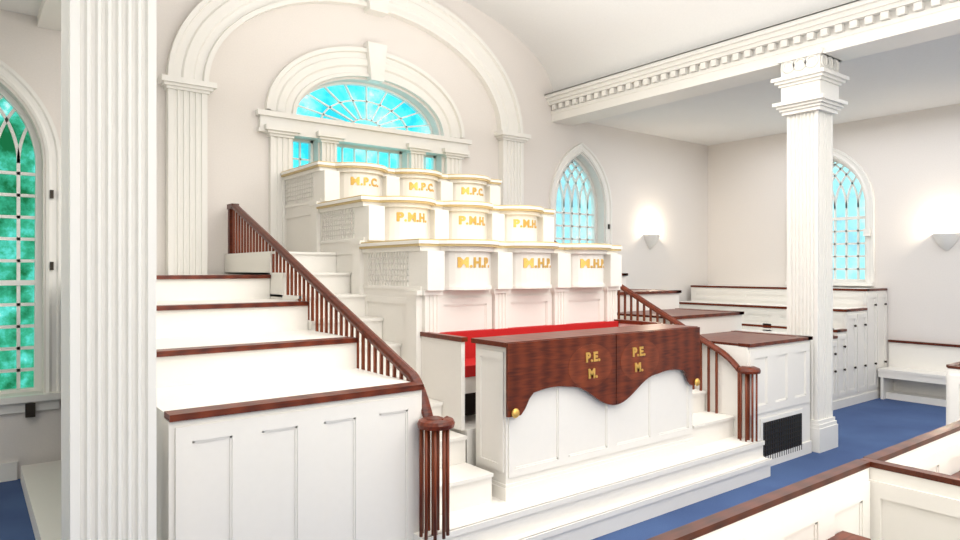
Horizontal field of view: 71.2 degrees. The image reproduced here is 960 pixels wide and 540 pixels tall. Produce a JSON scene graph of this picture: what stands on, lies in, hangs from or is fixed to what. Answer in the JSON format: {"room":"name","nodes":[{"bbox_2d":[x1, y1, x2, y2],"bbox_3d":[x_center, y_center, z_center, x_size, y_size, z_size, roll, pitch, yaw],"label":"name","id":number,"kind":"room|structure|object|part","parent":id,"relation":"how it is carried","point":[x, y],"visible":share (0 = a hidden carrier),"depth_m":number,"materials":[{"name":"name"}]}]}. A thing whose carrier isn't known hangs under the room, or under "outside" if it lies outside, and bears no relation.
{"room":"church interior","nodes":[
{"label":"church interior","id":0,"kind":"room"},
{"bbox_2d":[0,0,707,478],"bbox_3d":[-1.533,-1.300,8.914,15.800,6.600,0.450,0,0,-37],"label":"wall","id":1,"kind":"structure","parent":0,"point":[658,185],"depth_m":8.66,"materials":[{"name":"beige paint"}]},
{"bbox_2d":[0,461,16,481],"bbox_3d":[3.526,1.915,0.538,12.730,0.170,19.000,0,0,-37],"label":"baseboard","id":2,"kind":"structure","parent":1,"relation":"attached to","point":[8,471],"depth_m":6.35,"materials":[{"name":"paint"}]},
{"bbox_2d":[0,60,60,417],"bbox_3d":[-4.761,-0.344,6.254,1.440,3.507,0.360,0,0,-37],"label":"window","id":3,"kind":"structure","parent":1,"relation":"in","point":[20,153],"depth_m":6.58,"materials":[{"name":"glass"}]},
{"bbox_2d":[158,0,530,274],"bbox_3d":[-1.335,-0.940,8.656,5.170,5.880,0.200,0,0,-37],"label":"trim","id":4,"kind":"structure","parent":1,"relation":"attached to","point":[187,86],"depth_m":7.37,"materials":[{"name":"paint"}]},
{"bbox_2d":[255,41,471,273],"bbox_3d":[-1.351,-1.110,8.676,3.080,3.620,0.150,0,0,-37],"label":"window surround","id":5,"kind":"object","parent":1,"relation":"attached to","point":[279,120],"visible":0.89,"depth_m":8.43,"materials":[{"name":"paint"}]},
{"bbox_2d":[293,82,435,169],"bbox_3d":[-1.509,-1.177,8.882,2.230,2.625,0.070,0,0,-37],"label":"window","id":6,"kind":"structure","parent":1,"relation":"in","point":[355,102],"depth_m":8.87,"materials":[{"name":"glass"}]},
{"bbox_2d":[549,143,611,244],"bbox_3d":[1.617,-0.369,11.149,1.440,3.457,0.360,0,0,-37],"label":"window","id":7,"kind":"structure","parent":1,"relation":"in","point":[572,197],"depth_m":11.32,"materials":[{"name":"glass"}]},
{"bbox_2d":[643,234,659,248],"bbox_3d":[3.141,-0.510,12.103,0.360,0.260,0.180,0,0,-37],"label":"sconce","id":8,"kind":"object","parent":1,"relation":"attached to","point":[651,240],"visible":1,"depth_m":12.05,"materials":[{"name":"paint"}]},
{"bbox_2d":[0,398,945,539],"bbox_3d":[4.387,2.060,1.198,15.800,0.120,19.900,0,0,-37],"label":"floor","id":9,"kind":"structure","parent":0,"point":[866,428],"depth_m":6.89,"materials":[{"name":"blue carpet"}]},
{"bbox_2d":[61,0,155,539],"bbox_3d":[-1.775,-0.210,3.201,0.600,4.420,0.600,0,0,-37],"label":"column","id":10,"kind":"structure","parent":9,"relation":"on","point":[108,47],"depth_m":3.08,"materials":[{"name":"paint"}]},
{"bbox_2d":[21,160,812,539],"bbox_3d":[-0.054,0.420,6.987,7.600,3.160,4.368,0,0,-37],"label":"stand","id":11,"kind":"object","parent":9,"relation":"on","point":[421,356],"visible":1,"depth_m":5.40,"materials":[{"name":"white paint"}]},
{"bbox_3d":[-1.500,0.467,5.809,0.248,2.397,4.258,0,0,-38],"label":"balustrade","id":12,"kind":"part","parent":11,"relation":"part of","materials":[{"name":"brown wood"}]},
{"bbox_3d":[0.641,1.090,6.081,2.422,1.150,0.588,0,0,-38],"label":"pulpit seat","id":13,"kind":"part","parent":11,"relation":"part of","materials":[{"name":"white paint"}]},
{"bbox_3d":[1.427,0.406,8.117,0.248,2.517,4.158,0,0,-38],"label":"balustrade","id":14,"kind":"part","parent":11,"relation":"part of","materials":[{"name":"brown wood"}]},
{"bbox_2d":[760,409,802,458],"bbox_3d":[3.153,1.735,6.979,0.840,0.470,0.020,0,0,-38],"label":"vent grille","id":15,"kind":"object","parent":11,"relation":"attached to","point":[781,431],"depth_m":6.98,"materials":[{"name":"metal"}]},
{"bbox_2d":[679,285,886,409],"bbox_3d":[4.691,1.145,11.255,2.150,1.710,3.172,0,0,-37],"label":"pews","id":16,"kind":"object","parent":9,"relation":"on","point":[859,314],"visible":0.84,"depth_m":10.41,"materials":[{"name":"white paint"}]},
{"bbox_2d":[646,362,959,539],"bbox_3d":[4.504,1.425,1.046,6.269,1.150,8.294,0,0,-37],"label":"pews","id":17,"kind":"object","parent":9,"relation":"on","point":[909,489],"visible":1,"depth_m":2.81,"materials":[{"name":"white paint"}]},
{"bbox_2d":[771,47,848,452],"bbox_3d":[3.748,-0.210,7.616,0.600,4.420,0.600,0,0,-37],"label":"column","id":18,"kind":"structure","parent":9,"relation":"on","point":[809,82],"depth_m":7.48,"materials":[{"name":"paint"}]},
{"bbox_2d":[878,339,959,406],"bbox_3d":[8.996,1.552,7.073,0.430,0.895,8.710,0,0,-37],"label":"bench","id":19,"kind":"object","parent":9,"relation":"on","point":[916,371],"visible":1,"depth_m":10.22,"materials":[{"name":"white paint"}]},
{"bbox_2d":[0,0,959,145],"bbox_3d":[4.387,-2.610,1.198,15.800,0.300,19.000,0,0,-37],"label":"ceiling","id":20,"kind":"structure","parent":0,"point":[924,75],"depth_m":9.72,"materials":[{"name":"paint"}]},
{"bbox_2d":[37,0,959,125],"bbox_3d":[4.387,-2.585,1.198,7.320,0.450,19.000,0,0,-37],"label":"beam","id":21,"kind":"structure","parent":20,"relation":"attached to","point":[858,28],"depth_m":7.82,"materials":[{"name":"paint"}]},
{"bbox_2d":[463,0,855,91],"bbox_3d":[4.387,-3.380,1.198,6.480,1.240,19.000,0,0,-37],"label":"vault","id":22,"kind":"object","parent":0,"point":[576,42],"visible":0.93,"depth_m":9.15,"materials":[{"name":"paint"}]},
{"bbox_2d":[708,104,959,366],"bbox_3d":[10.476,-0.380,5.871,0.450,4.760,19.000,0,0,-37],"label":"wall","id":23,"kind":"structure","parent":0,"point":[910,161],"depth_m":10.67,"materials":[{"name":"beige paint"}]},
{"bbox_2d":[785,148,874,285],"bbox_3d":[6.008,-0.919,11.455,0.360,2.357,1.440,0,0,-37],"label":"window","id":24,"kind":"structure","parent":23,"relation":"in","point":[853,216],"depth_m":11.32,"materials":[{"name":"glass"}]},
{"bbox_2d":[932,233,959,250],"bbox_3d":[6.921,-0.420,9.987,0.180,0.260,0.360,0,0,-37],"label":"wall sconce","id":25,"kind":"object","parent":23,"relation":"attached to","point":[946,241],"visible":1,"depth_m":9.95,"materials":[{"name":"paint"}]}
]}

